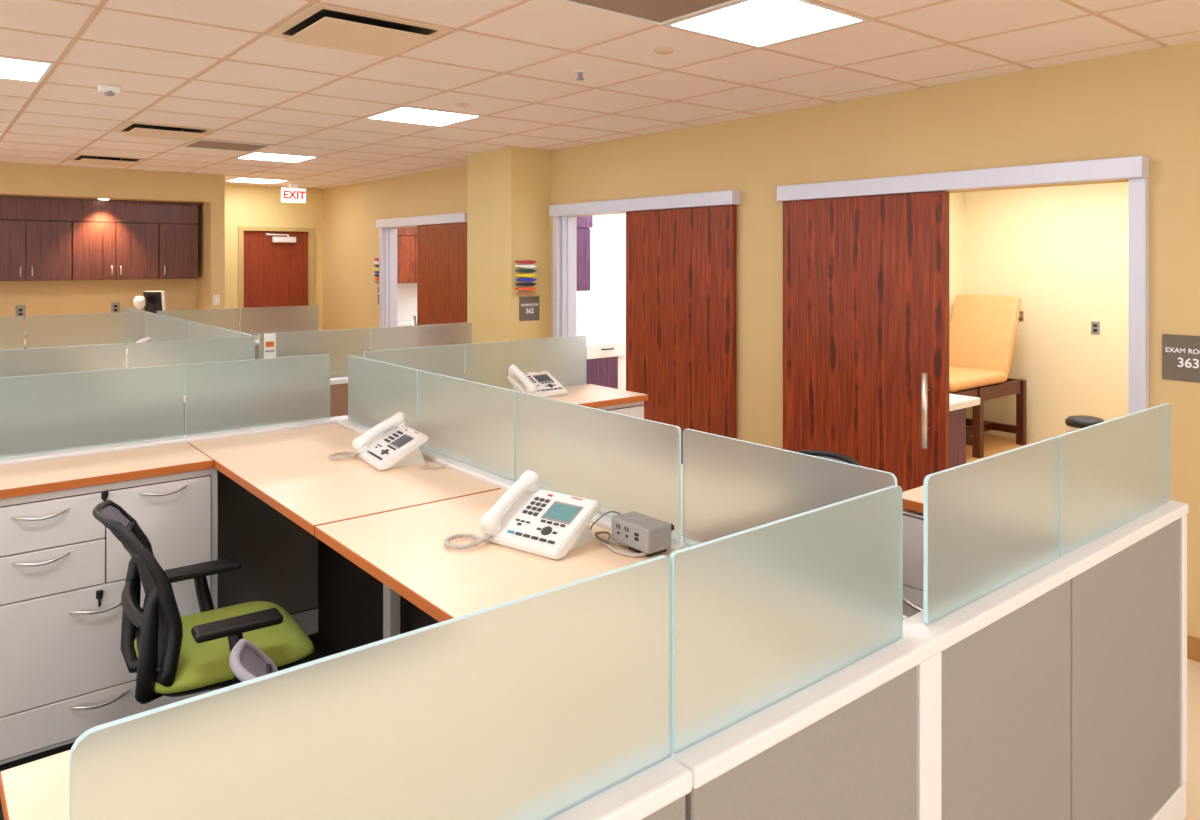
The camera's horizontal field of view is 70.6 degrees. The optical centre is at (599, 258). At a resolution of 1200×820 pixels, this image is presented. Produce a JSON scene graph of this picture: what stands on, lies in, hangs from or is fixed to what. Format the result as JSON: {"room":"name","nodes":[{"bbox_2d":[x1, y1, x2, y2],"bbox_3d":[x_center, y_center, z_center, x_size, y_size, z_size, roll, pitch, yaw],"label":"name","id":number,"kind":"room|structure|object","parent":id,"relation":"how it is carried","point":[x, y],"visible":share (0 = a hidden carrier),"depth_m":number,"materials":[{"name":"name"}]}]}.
{"room":"medical clinic workstation area","nodes":[
{"label":"medical clinic workstation area","id":0,"kind":"room"},
{"bbox_2d":[0,162,224,338],"bbox_3d":[-7.844,0.406,7.748,8.010,2.743,1.320,0,0,-39],"label":"wall","id":1,"kind":"structure","parent":0,"point":[58,297],"depth_m":9.39,"materials":[{"name":"paint"}]},
{"bbox_2d":[15,305,25,318],"bbox_3d":[-6.191,0.568,9.060,0.090,0.150,0.009,0,0,-39],"label":"wall outlet","id":2,"kind":"object","parent":1,"relation":"attached to","point":[20,310],"visible":0.85,"depth_m":9.06,"materials":[{"name":"plastic"}]},
{"bbox_2d":[0,220,71,280],"bbox_3d":[-6.062,-0.087,8.927,0.823,0.630,0.380,0,0,-39],"label":"upper cabinet","id":3,"kind":"object","parent":1,"relation":"attached to","point":[30,250],"visible":1,"depth_m":8.86,"materials":[{"name":"brown wood"}]},
{"bbox_2d":[0,195,197,223],"bbox_3d":[-6.088,-0.528,8.751,3.600,0.243,0.060,0,0,-39],"label":"fascia","id":4,"kind":"object","parent":1,"relation":"attached to","point":[11,207],"visible":1,"depth_m":9.20,"materials":[{"name":"brown wood"}]},
{"bbox_2d":[72,221,158,279],"bbox_3d":[-5.413,-0.087,9.454,0.838,0.630,0.380,0,0,-39],"label":"upper cabinet","id":5,"kind":"object","parent":1,"relation":"attached to","point":[100,250],"visible":0.98,"depth_m":9.32,"materials":[{"name":"brown wood"}]},
{"bbox_2d":[111,302,119,312],"bbox_3d":[-5.497,0.558,9.625,0.090,0.130,0.009,0,0,-39],"label":"wall outlet","id":6,"kind":"object","parent":1,"relation":"attached to","point":[115,306],"visible":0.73,"depth_m":9.62,"materials":[{"name":"plastic"}]},
{"bbox_2d":[159,224,197,278],"bbox_3d":[-4.926,-0.087,9.850,0.410,0.630,0.380,0,0,-39],"label":"upper cabinet","id":7,"kind":"object","parent":1,"relation":"attached to","point":[178,243],"visible":0.98,"depth_m":9.73,"materials":[{"name":"brown wood"}]},
{"bbox_2d":[213,295,219,304],"bbox_3d":[-4.387,0.468,9.702,0.075,0.120,0.011,0,0,-39],"label":"light switch","id":8,"kind":"object","parent":1,"relation":"attached to","point":[216,298],"visible":1,"depth_m":9.70,"materials":[{"name":"white plastic"}]},
{"bbox_2d":[225,184,322,330],"bbox_3d":[-4.445,0.406,11.287,1.750,2.743,0.120,0,0,-39],"label":"wall","id":9,"kind":"structure","parent":0,"point":[245,205],"depth_m":11.19,"materials":[{"name":"yellow paint"}]},
{"bbox_2d":[238,226,314,331],"bbox_3d":[-4.325,0.678,11.338,1.000,2.200,0.150,0,0,-39],"label":"door","id":10,"kind":"structure","parent":9,"relation":"in","point":[276,265],"depth_m":11.33,"materials":[{"name":"red wood"}]},
{"bbox_2d":[397,283,416,320],"bbox_3d":[-0.980,0.478,10.831,3.050,2.600,3.960,0,0,-39],"label":"wall","id":11,"kind":"structure","parent":0,"point":[406,292],"depth_m":11.89,"materials":[{"name":"white paint"}]},
{"bbox_2d":[397,227,416,282],"bbox_3d":[-2.765,-0.072,11.615,1.170,0.800,0.371,0,0,-39],"label":"upper cabinet","id":12,"kind":"object","parent":11,"relation":"attached to","point":[406,237],"visible":0.06,"depth_m":11.53,"materials":[{"name":"wood"}]},
{"bbox_2d":[467,147,549,343],"bbox_3d":[-0.839,0.406,7.710,0.410,2.743,0.740,0,0,-39],"label":"wall pillar","id":13,"kind":"structure","parent":0,"point":[508,189],"depth_m":7.49,"materials":[{"name":"yellow paint"}]},
{"bbox_2d":[515,260,536,295],"bbox_3d":[-0.645,0.163,7.358,0.196,0.310,0.050,0,0,-39],"label":"holder","id":14,"kind":"object","parent":13,"relation":"attached to","point":[524,270],"visible":1,"depth_m":7.34,"materials":[{"name":"multicoloured plastic"}]},
{"bbox_2d":[519,296,538,320],"bbox_3d":[-0.616,0.433,7.408,0.210,0.210,0.010,0,0,-39],"label":"room sign","id":15,"kind":"object","parent":13,"relation":"attached to","point":[528,306],"visible":1,"depth_m":7.40,"materials":[{"name":"grey plastic"}]},
{"bbox_2d":[0,0,1199,188],"bbox_3d":[-2.524,-0.990,2.587,9.750,0.050,16.200,0,0,-39],"label":"ceiling","id":16,"kind":"structure","parent":0,"point":[553,23],"depth_m":4.25,"materials":[{"name":"tile"}]},
{"bbox_2d":[0,57,54,82],"bbox_3d":[-3.086,-0.962,4.201,0.587,0.007,0.570,0,0,-39],"label":"recessed light","id":17,"kind":"object","parent":16,"relation":"in","point":[10,68],"visible":1,"depth_m":4.30,"materials":[{"name":"white plastic"}]},
{"bbox_2d":[68,154,146,165],"bbox_3d":[-4.756,-0.947,8.184,0.585,0.036,0.568,0,0,-39],"label":"ceiling vent","id":18,"kind":"object","parent":16,"relation":"in","point":[85,159],"visible":1,"depth_m":8.12,"materials":[{"name":"metal"}]},
{"bbox_2d":[98,84,120,95],"bbox_3d":[-2.728,-0.938,4.716,0.110,0.055,0.060,0,0,-39],"label":"ceiling sensor","id":19,"kind":"object","parent":16,"relation":"attached to","point":[108,90],"visible":1,"depth_m":4.69,"materials":[{"name":"white plastic"}]},
{"bbox_2d":[113,122,215,140],"bbox_3d":[-3.262,-0.947,6.347,0.585,0.036,0.568,0,0,-39],"label":"ceiling vent","id":20,"kind":"object","parent":16,"relation":"in","point":[129,128],"visible":1,"depth_m":6.28,"materials":[{"name":"metal"}]},
{"bbox_2d":[181,139,272,151],"bbox_3d":[-3.163,-0.959,7.191,0.585,0.010,0.568,0,0,-39],"label":"ceiling vent","id":21,"kind":"object","parent":16,"relation":"in","point":[199,143],"visible":1,"depth_m":7.17,"materials":[{"name":"white metal"}]},
{"bbox_2d":[227,177,288,183],"bbox_3d":[-4.218,-0.962,10.421,0.587,0.007,0.570,0,0,-39],"label":"recessed light","id":22,"kind":"object","parent":16,"relation":"in","point":[240,179],"visible":0.97,"depth_m":10.38,"materials":[{"name":"white plastic"}]},
{"bbox_2d":[237,152,317,162],"bbox_3d":[-3.064,-0.962,8.034,0.587,0.007,0.570,0,0,-39],"label":"recessed light","id":23,"kind":"object","parent":16,"relation":"in","point":[255,155],"visible":0.96,"depth_m":8.03,"materials":[{"name":"white plastic"}]},
{"bbox_2d":[281,183,305,202],"bbox_3d":[-3.922,-0.843,10.859,0.300,0.245,0.053,0,0,-39],"label":"exit sign","id":24,"kind":"object","parent":16,"relation":"hanging from","point":[293,194],"visible":1,"depth_m":10.84,"materials":[{"name":"white plastic"}]},
{"bbox_2d":[267,3,452,57],"bbox_3d":[-1.020,-0.947,3.592,0.585,0.036,0.568,0,0,-39],"label":"ceiling vent","id":25,"kind":"object","parent":16,"relation":"in","point":[320,25],"visible":1,"depth_m":3.52,"materials":[{"name":"metal"}]},
{"bbox_2d":[366,106,482,126],"bbox_3d":[-1.196,-0.962,5.738,0.587,0.007,0.570,0,0,-39],"label":"recessed light","id":26,"kind":"object","parent":16,"relation":"in","point":[404,114],"visible":1,"depth_m":5.72,"materials":[{"name":"white plastic"}]},
{"bbox_2d":[456,103,468,106],"bbox_3d":[-0.855,-0.959,5.273,0.080,0.012,0.080,0,0,-39],"label":"sprinkler cover","id":27,"kind":"object","parent":16,"relation":"attached to","point":[457,104],"visible":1,"depth_m":5.25,"materials":[{"name":"white metal"}]},
{"bbox_2d":[573,70,586,80],"bbox_3d":[-0.102,-0.942,4.352,0.070,0.046,0.070,0,0,-39],"label":"sprinkler","id":28,"kind":"object","parent":16,"relation":"attached to","point":[579,72],"visible":1,"depth_m":4.34,"materials":[{"name":"silver metal"}]},
{"bbox_2d":[0,0,1199,188],"bbox_3d":[-2.489,-0.963,2.441,9.620,0.004,16.072,0,0,-39],"label":"grid","id":29,"kind":"object","parent":16,"relation":"attached to","point":[102,3],"visible":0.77,"depth_m":4.46,"materials":[{"name":"white metal"}]},
{"bbox_2d":[556,0,739,24],"bbox_3d":[0.200,-0.959,3.058,0.585,0.010,0.568,0,0,-39],"label":"return grille","id":30,"kind":"object","parent":29,"relation":"attached to","point":[659,12],"visible":1,"depth_m":3.23,"materials":[{"name":"white metal"}]},
{"bbox_2d":[654,48,673,53],"bbox_3d":[0.296,-0.959,3.915,0.090,0.012,0.090,0,0,-39],"label":"sprinkler cover","id":31,"kind":"object","parent":16,"relation":"attached to","point":[658,50],"visible":1,"depth_m":3.90,"materials":[{"name":"white metal"}]},
{"bbox_2d":[665,0,868,47],"bbox_3d":[0.672,-0.962,3.442,0.587,0.007,0.570,0,0,-39],"label":"recessed light","id":32,"kind":"object","parent":16,"relation":"in","point":[755,23],"visible":0.95,"depth_m":3.42,"materials":[{"name":"white plastic"}]},
{"bbox_2d":[577,214,625,389],"bbox_3d":[1.065,0.478,8.318,3.050,2.600,2.520,0,0,-39],"label":"wall","id":33,"kind":"structure","parent":0,"point":[601,310],"depth_m":9.06,"materials":[{"name":"white paint"}]},
{"bbox_2d":[562,217,576,336],"bbox_3d":[-0.265,0.704,7.432,0.150,2.147,0.033,0,0,-39],"label":"trim","id":34,"kind":"structure","parent":33,"relation":"attached to","point":[569,224],"depth_m":7.41,"materials":[{"name":"metal"}]},
{"bbox_2d":[577,216,592,290],"bbox_3d":[-0.447,-0.062,8.402,0.710,0.760,0.361,0,0,-39],"label":"upper cabinet","id":35,"kind":"object","parent":33,"relation":"attached to","point":[584,223],"visible":0.05,"depth_m":8.44,"materials":[{"name":"purple wood"}]},
{"bbox_2d":[307,631,1199,819],"bbox_3d":[-2.511,1.803,2.469,9.620,0.050,16.000,0,0,-39],"label":"floor","id":36,"kind":"structure","parent":0,"point":[1193,667],"depth_m":3.12,"materials":[{"name":"plastic"}]},
{"bbox_2d":[0,336,254,434],"bbox_3d":[-3.253,1.120,4.109,3.140,1.316,0.098,0,0,-39],"label":"wall","id":37,"kind":"structure","parent":36,"relation":"on","point":[52,360],"depth_m":4.63,"materials":[{"name":"glass"}]},
{"bbox_2d":[0,305,318,358],"bbox_3d":[-4.596,1.120,6.980,4.680,1.316,0.128,0,0,-39],"label":"wall","id":38,"kind":"structure","parent":36,"relation":"on","point":[63,330],"depth_m":7.32,"materials":[{"name":"glass"}]},
{"bbox_2d":[0,633,338,819],"bbox_3d":[-1.421,1.776,2.048,2.780,0.004,2.970,0,0,-39],"label":"floor","id":39,"kind":"structure","parent":36,"relation":"on","point":[322,648],"depth_m":3.79,"materials":[{"name":"carpet"}]},
{"bbox_2d":[0,750,70,819],"bbox_3d":[-0.168,1.286,1.550,1.481,0.985,0.593,0,0,-39],"label":"desk","id":40,"kind":"object","parent":39,"relation":"on","point":[38,789],"visible":0.12,"depth_m":1.27,"materials":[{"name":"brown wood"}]},
{"bbox_2d":[0,442,213,498],"bbox_3d":[-2.481,1.286,2.835,2.129,0.985,0.420,0,0,-39],"label":"countertop","id":41,"kind":"structure","parent":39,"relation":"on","point":[37,477],"depth_m":3.21,"materials":[{"name":"beige laminate"}]},
{"bbox_2d":[0,468,217,768],"bbox_3d":[-1.934,1.302,3.261,0.785,0.952,0.450,0,0,-39],"label":"base cabinet","id":42,"kind":"object","parent":39,"relation":"on","point":[64,673],"visible":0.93,"depth_m":3.06,"materials":[{"name":"white paint"}]},
{"bbox_2d":[92,500,314,703],"bbox_3d":[-1.299,1.282,2.857,0.703,0.992,0.667,0,0,-35],"label":"chair","id":43,"kind":"object","parent":39,"relation":"on","point":[171,654],"visible":0.8,"depth_m":2.65,"materials":[{"name":"green fabric"}]},
{"bbox_2d":[229,639,277,681],"bbox_3d":[-0.504,1.322,2.022,0.703,0.912,0.667,0,0,-37],"label":"trash can","id":44,"kind":"object","parent":39,"relation":"on","point":[247,661],"visible":0.2,"depth_m":1.93,"materials":[{"name":"plastic"}]},
{"bbox_2d":[188,424,500,652],"bbox_3d":[-1.065,1.286,3.305,0.657,0.985,1.479,0,0,-39],"label":"desk","id":45,"kind":"object","parent":39,"relation":"on","point":[292,471],"visible":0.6,"depth_m":3.24,"materials":[{"name":"beige laminate"}]},
{"bbox_2d":[188,424,500,535],"bbox_3d":[-1.065,0.809,3.305,0.657,0.032,1.479,0,0,-39],"label":"countertop","id":46,"kind":"structure","parent":45,"relation":"on","point":[292,471],"depth_m":3.08,"materials":[{"name":"beige laminate"}]},
{"bbox_2d":[328,412,427,470],"bbox_3d":[-0.877,0.707,3.328,0.302,0.172,0.351,0,0,-33],"label":"desk phone","id":47,"kind":"object","parent":45,"relation":"on","point":[398,447],"visible":1,"depth_m":3.31,"materials":[{"name":"white plastic"}]},
{"bbox_2d":[420,461,445,468],"bbox_3d":[-0.650,0.787,3.226,0.126,0.007,0.068,0,0,40],"label":"power cable","id":48,"kind":"object","parent":45,"relation":"on","point":[427,463],"visible":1,"depth_m":3.20,"materials":[{"name":"beige plastic"}]},
{"bbox_2d":[315,489,669,621],"bbox_3d":[-0.315,1.286,2.384,0.657,0.985,0.876,0,0,-39],"label":"desk","id":49,"kind":"object","parent":39,"relation":"on","point":[405,550],"visible":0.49,"depth_m":2.25,"materials":[{"name":"beige laminate"}]},
{"bbox_2d":[444,470,600,559],"bbox_3d":[-0.223,0.707,2.361,0.351,0.172,0.302,0,0,36],"label":"desk phone","id":50,"kind":"object","parent":49,"relation":"on","point":[528,518],"visible":1,"depth_m":2.35,"materials":[{"name":"white plastic"}]},
{"bbox_2d":[590,511,619,529],"bbox_3d":[0.031,0.752,2.405,0.125,0.073,0.031,0,0,-4],"label":"power cable","id":51,"kind":"object","parent":49,"relation":"on","point":[599,518],"visible":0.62,"depth_m":2.40,"materials":[{"name":"grey plastic"}]},
{"bbox_2d":[595,531,621,544],"bbox_3d":[0.031,0.773,2.346,0.038,0.026,0.125,0,0,-39],"label":"power cable","id":52,"kind":"object","parent":49,"relation":"on","point":[607,541],"visible":1,"depth_m":2.35,"materials":[{"name":"grey plastic"}]},
{"bbox_2d":[600,541,646,556],"bbox_3d":[0.054,0.784,2.295,0.167,0.015,0.040,0,0,41],"label":"power cable","id":53,"kind":"object","parent":49,"relation":"on","point":[601,542],"visible":0.98,"depth_m":2.26,"materials":[{"name":"white plastic"}]},
{"bbox_2d":[612,511,673,556],"bbox_3d":[0.115,0.752,2.313,0.094,0.082,0.157,0,0,-39],"label":"box","id":54,"kind":"object","parent":49,"relation":"on","point":[640,532],"visible":1,"depth_m":2.27,"materials":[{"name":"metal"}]},
{"bbox_2d":[124,307,250,342],"bbox_3d":[-3.355,1.120,6.675,0.098,1.316,4.010,0,0,-39],"label":"wall","id":55,"kind":"structure","parent":36,"relation":"on","point":[158,327],"depth_m":6.74,"materials":[{"name":"fabric"}]},
{"bbox_2d":[0,335,586,634],"bbox_3d":[-1.771,1.120,3.754,4.390,1.316,0.098,0,0,-39],"label":"wall","id":56,"kind":"structure","parent":36,"relation":"on","point":[60,415],"depth_m":3.83,"materials":[{"name":"glass"}]},
{"bbox_2d":[259,322,471,416],"bbox_3d":[-1.510,1.120,5.707,1.540,1.316,0.098,0,0,-39],"label":"wall","id":57,"kind":"structure","parent":36,"relation":"on","point":[339,344],"depth_m":5.57,"materials":[{"name":"glass"}]},
{"bbox_2d":[264,334,275,358],"bbox_3d":[-2.037,0.621,5.237,0.070,0.315,0.016,0,0,-39],"label":"name card","id":58,"kind":"object","parent":57,"relation":"attached to","point":[269,339],"visible":0.62,"depth_m":5.23,"materials":[{"name":"white paper"}]},
{"bbox_2d":[547,384,647,407],"bbox_3d":[-0.461,1.263,4.417,1.460,1.030,0.515,0,0,-39],"label":"desk","id":59,"kind":"object","parent":36,"relation":"on","point":[589,395],"visible":0.21,"depth_m":4.63,"materials":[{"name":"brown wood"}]},
{"bbox_2d":[507,365,566,397],"bbox_3d":[-0.338,0.662,4.638,0.271,0.172,0.228,0,0,-41],"label":"desk phone","id":60,"kind":"object","parent":59,"relation":"on","point":[541,383],"visible":0.97,"depth_m":4.61,"materials":[{"name":"white plastic"}]},
{"bbox_2d":[596,401,643,418],"bbox_3d":[-0.181,1.280,4.604,0.785,0.996,0.490,0,0,-39],"label":"base cabinet","id":61,"kind":"object","parent":36,"relation":"on","point":[635,409],"visible":0.04,"depth_m":4.62,"materials":[{"name":"white paint"}]},
{"bbox_2d":[337,355,907,619],"bbox_3d":[-0.299,1.120,2.966,0.098,1.316,2.962,0,0,-39],"label":"wall","id":62,"kind":"structure","parent":36,"relation":"on","point":[489,434],"depth_m":2.57,"materials":[{"name":"glass"}]},
{"bbox_2d":[69,403,1187,819],"bbox_3d":[0.627,1.120,1.748,3.140,1.316,0.098,0,0,-39],"label":"wall","id":63,"kind":"structure","parent":36,"relation":"on","point":[1041,673],"depth_m":1.48,"materials":[{"name":"glass"}]},
{"bbox_2d":[681,464,682,535],"bbox_3d":[-0.079,1.286,3.281,0.620,0.985,1.710,0,0,-39],"label":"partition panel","id":64,"kind":"object","parent":36,"relation":"on","point":[681,464],"visible":0.02,"depth_m":2.79,"materials":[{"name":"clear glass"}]},
{"bbox_2d":[798,450,860,465],"bbox_3d":[0.581,1.244,2.914,0.703,1.067,0.667,0,0,-31],"label":"chair","id":65,"kind":"object","parent":36,"relation":"on","point":[823,454],"visible":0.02,"depth_m":3.11,"materials":[{"name":"black plastic"}]},
{"bbox_2d":[903,508,922,617],"bbox_3d":[1.305,1.302,2.738,0.550,0.952,0.500,0,0,-39],"label":"base cabinet","id":66,"kind":"object","parent":36,"relation":"on","point":[912,520],"visible":0.09,"depth_m":2.73,"materials":[{"name":"white paint"}]},
{"bbox_2d":[903,486,922,512],"bbox_3d":[1.360,0.794,2.765,0.600,0.032,0.548,0,0,-39],"label":"desk","id":67,"kind":"object","parent":66,"relation":"on","point":[913,498],"visible":0.02,"depth_m":2.75,"materials":[{"name":"beige laminate"}]},
{"bbox_3d":[-6.527,1.318,8.384,4.855,0.920,0.625,0,0,-39],"label":"countertop","id":68,"kind":"structure","parent":36,"relation":"on","visible":0},
{"bbox_2d":[133,296,145,309],"bbox_3d":[-5.098,0.633,9.388,0.140,0.450,0.140,0,0,-39],"label":"desk lamp","id":69,"kind":"object","parent":68,"relation":"on","point":[139,302],"visible":0.66,"depth_m":9.35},
{"bbox_2d":[143,291,165,313],"bbox_3d":[-5.014,0.609,9.598,0.225,0.498,0.167,0,0,1],"label":"monitor","id":70,"kind":"object","parent":68,"relation":"on","point":[155,300],"visible":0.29,"depth_m":9.53,"materials":[{"name":"black plastic"}]},
{"bbox_3d":[-3.309,1.285,6.036,0.625,0.985,2.940,0,0,-39],"label":"desk","id":71,"kind":"object","parent":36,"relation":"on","visible":0},
{"bbox_2d":[126,337,150,361],"bbox_3d":[-3.505,0.703,6.559,0.260,0.180,0.226,0,0,21],"label":"desk phone","id":72,"kind":"object","parent":71,"relation":"on","point":[147,339],"visible":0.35,"depth_m":6.63,"materials":[{"name":"white plastic"}]},
{"bbox_2d":[323,41,1199,638],"bbox_3d":[1.270,0.406,5.545,0.130,2.743,16.000,0,0,-39],"label":"wall","id":73,"kind":"structure","parent":0,"point":[1146,103],"depth_m":4.96,"materials":[{"name":"paint"}]},
{"bbox_2d":[374,258,378,283],"bbox_3d":[-2.687,0.143,10.267,0.050,0.310,0.108,0,0,-39],"label":"holder","id":74,"kind":"object","parent":73,"relation":"attached to","point":[376,259],"visible":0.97,"depth_m":10.24,"materials":[{"name":"multicoloured plastic"}]},
{"bbox_2d":[379,228,384,326],"bbox_3d":[-2.611,0.703,10.174,0.050,2.150,0.080,0,0,-39],"label":"trim","id":75,"kind":"structure","parent":73,"relation":"attached to","point":[381,230],"depth_m":10.14,"materials":[{"name":"metal"}]},
{"bbox_2d":[385,228,396,326],"bbox_3d":[-2.505,0.704,10.186,0.150,2.147,0.033,0,0,-39],"label":"trim","id":76,"kind":"structure","parent":73,"relation":"attached to","point":[390,233],"depth_m":10.16,"materials":[{"name":"metal"}]},
{"bbox_2d":[376,212,466,227],"bbox_3d":[-1.989,-0.420,9.378,0.090,0.097,2.100,0,0,-39],"label":"trim","id":77,"kind":"structure","parent":73,"relation":"attached to","point":[454,217],"depth_m":9.22,"materials":[{"name":"metal"}]},
{"bbox_2d":[413,222,466,325],"bbox_3d":[-1.697,0.702,8.971,0.125,2.144,1.100,0,0,-39],"label":"sliding door","id":78,"kind":"structure","parent":73,"relation":"in","point":[441,248],"depth_m":8.98,"materials":[{"name":"wood"}]},
{"bbox_2d":[553,216,561,337],"bbox_3d":[-0.374,0.703,7.424,0.050,2.150,0.070,0,0,-39],"label":"trim","id":79,"kind":"structure","parent":73,"relation":"attached to","point":[557,220],"depth_m":7.40,"materials":[{"name":"metal"}]},
{"bbox_2d":[549,190,740,216],"bbox_3d":[0.260,-0.420,6.612,0.090,0.097,2.130,0,0,-39],"label":"trim","id":80,"kind":"structure","parent":73,"relation":"attached to","point":[728,197],"depth_m":6.39,"materials":[{"name":"metal"}]},
{"bbox_2d":[626,205,735,463],"bbox_3d":[0.571,0.702,6.249,0.043,2.144,1.115,0,0,-39],"label":"sliding door","id":81,"kind":"structure","parent":73,"relation":"in","point":[681,262],"depth_m":6.17,"materials":[{"name":"red wood"}]},
{"bbox_2d":[783,191,948,491],"bbox_3d":[1.512,0.702,5.027,0.125,2.144,1.110,0,0,-39],"label":"sliding door","id":82,"kind":"structure","parent":73,"relation":"in","point":[866,278],"depth_m":4.96,"materials":[{"name":"red wood"}]},
{"bbox_2d":[777,156,1148,201],"bbox_3d":[1.832,-0.420,4.681,0.090,0.097,2.090,0,0,-39],"label":"trim","id":83,"kind":"structure","parent":73,"relation":"attached to","point":[1121,168],"depth_m":4.43,"materials":[{"name":"metal"}]},
{"bbox_2d":[1129,178,1148,413],"bbox_3d":[2.485,0.703,3.910,0.050,2.150,0.070,0,0,-39],"label":"trim","id":84,"kind":"structure","parent":73,"relation":"attached to","point":[1138,187],"depth_m":3.89,"materials":[{"name":"metal"}]},
{"bbox_2d":[1162,334,1199,382],"bbox_3d":[2.620,0.443,3.775,0.010,0.205,0.205,0,0,-39],"label":"room sign","id":85,"kind":"object","parent":73,"relation":"attached to","point":[1180,353],"visible":1,"depth_m":3.79,"materials":[{"name":"grey plastic"}]},
{"bbox_2d":[1187,635,1199,661],"bbox_3d":[1.215,1.728,5.501,0.012,0.100,16.000,0,0,-39],"label":"baseboard","id":86,"kind":"structure","parent":73,"relation":"attached to","point":[1193,644],"depth_m":3.75,"materials":[{"name":"rubber"}]},
{"bbox_2d":[949,192,963,392],"bbox_3d":[3.468,0.478,6.077,3.950,2.600,3.970,0,0,-39],"label":"wall","id":87,"kind":"structure","parent":0,"point":[956,200],"depth_m":8.71,"materials":[{"name":"paint"}]},
{"bbox_2d":[966,433,1034,462],"bbox_3d":[3.468,1.803,6.077,3.950,0.050,3.970,0,0,-39],"label":"floor","id":88,"kind":"structure","parent":0,"point":[993,444],"depth_m":8.09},
{"bbox_2d":[949,394,979,467],"bbox_3d":[1.798,1.325,5.543,0.675,0.905,1.070,0,0,-39],"label":"base cabinet","id":89,"kind":"object","parent":88,"relation":"on","point":[958,404],"visible":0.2,"depth_m":5.26,"materials":[{"name":"purple wood"}]},
{"bbox_2d":[949,394,979,410],"bbox_3d":[1.798,0.895,5.543,0.675,0.045,1.070,0,0,-39],"label":"countertop","id":90,"kind":"structure","parent":89,"relation":"on","point":[956,402],"depth_m":5.26,"materials":[{"name":"white laminate"}]},
{"bbox_2d":[949,294,1026,457],"bbox_3d":[3.347,1.066,7.957,1.375,1.425,0.670,0,0,-39],"label":"exam table","id":91,"kind":"object","parent":88,"relation":"on","point":[983,328],"visible":0.62,"depth_m":8.10,"materials":[{"name":"beige leather"}]},
{"bbox_2d":[949,366,1006,391],"bbox_3d":[3.217,1.101,7.851,1.040,0.105,0.650,0,0,-39],"label":"seat cushion","id":92,"kind":"object","parent":91,"relation":"on","point":[962,378],"depth_m":7.70,"materials":[{"name":"beige leather"}]},
{"bbox_2d":[1065,415,1104,432],"bbox_3d":[3.595,1.471,6.277,0.270,0.614,0.270,0,0,-39],"label":"waste bin","id":93,"kind":"object","parent":88,"relation":"on","point":[1075,422],"visible":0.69,"depth_m":6.22,"materials":[{"name":"black plastic"}]},
{"bbox_2d":[964,182,1128,441],"bbox_3d":[5.023,0.478,7.342,0.060,2.600,3.970,0,0,-39],"label":"wall","id":94,"kind":"structure","parent":0,"point":[1063,251],"depth_m":8.10,"materials":[{"name":"paint"}]},
{"bbox_2d":[1019,310,1023,320],"bbox_3d":[4.128,0.554,8.335,0.075,0.112,0.040,0,0,-39],"label":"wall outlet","id":95,"kind":"object","parent":94,"relation":"attached to","point":[1021,318],"visible":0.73,"depth_m":8.35,"materials":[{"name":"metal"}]},
{"bbox_2d":[1091,321,1099,334],"bbox_3d":[4.577,0.638,7.836,0.009,0.120,0.075,0,0,-39],"label":"wall outlet","id":96,"kind":"object","parent":94,"relation":"attached to","point":[1095,326],"visible":1,"depth_m":7.83,"materials":[{"name":"plastic"}]},
{"bbox_3d":[-0.980,1.803,10.831,3.050,0.050,3.960,0,0,-39],"label":"floor","id":97,"kind":"structure","parent":0,"visible":0},
{"bbox_2d":[397,320,416,325],"bbox_3d":[-2.692,1.318,11.549,1.240,0.920,0.555,0,0,-39],"label":"base cabinet","id":98,"kind":"object","parent":97,"relation":"on","point":[402,322],"visible":0.08,"depth_m":11.36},
{"bbox_3d":[1.065,1.803,8.317,3.050,0.050,2.520,0,0,-39],"label":"floor","id":99,"kind":"structure","parent":0,"visible":0},
{"bbox_2d":[587,339,625,389],"bbox_3d":[-0.273,1.313,8.433,1.020,0.930,0.523,0,0,-39],"label":"base cabinet","id":100,"kind":"object","parent":99,"relation":"on","point":[605,359],"visible":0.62,"depth_m":8.44,"materials":[{"name":"purple wood"}]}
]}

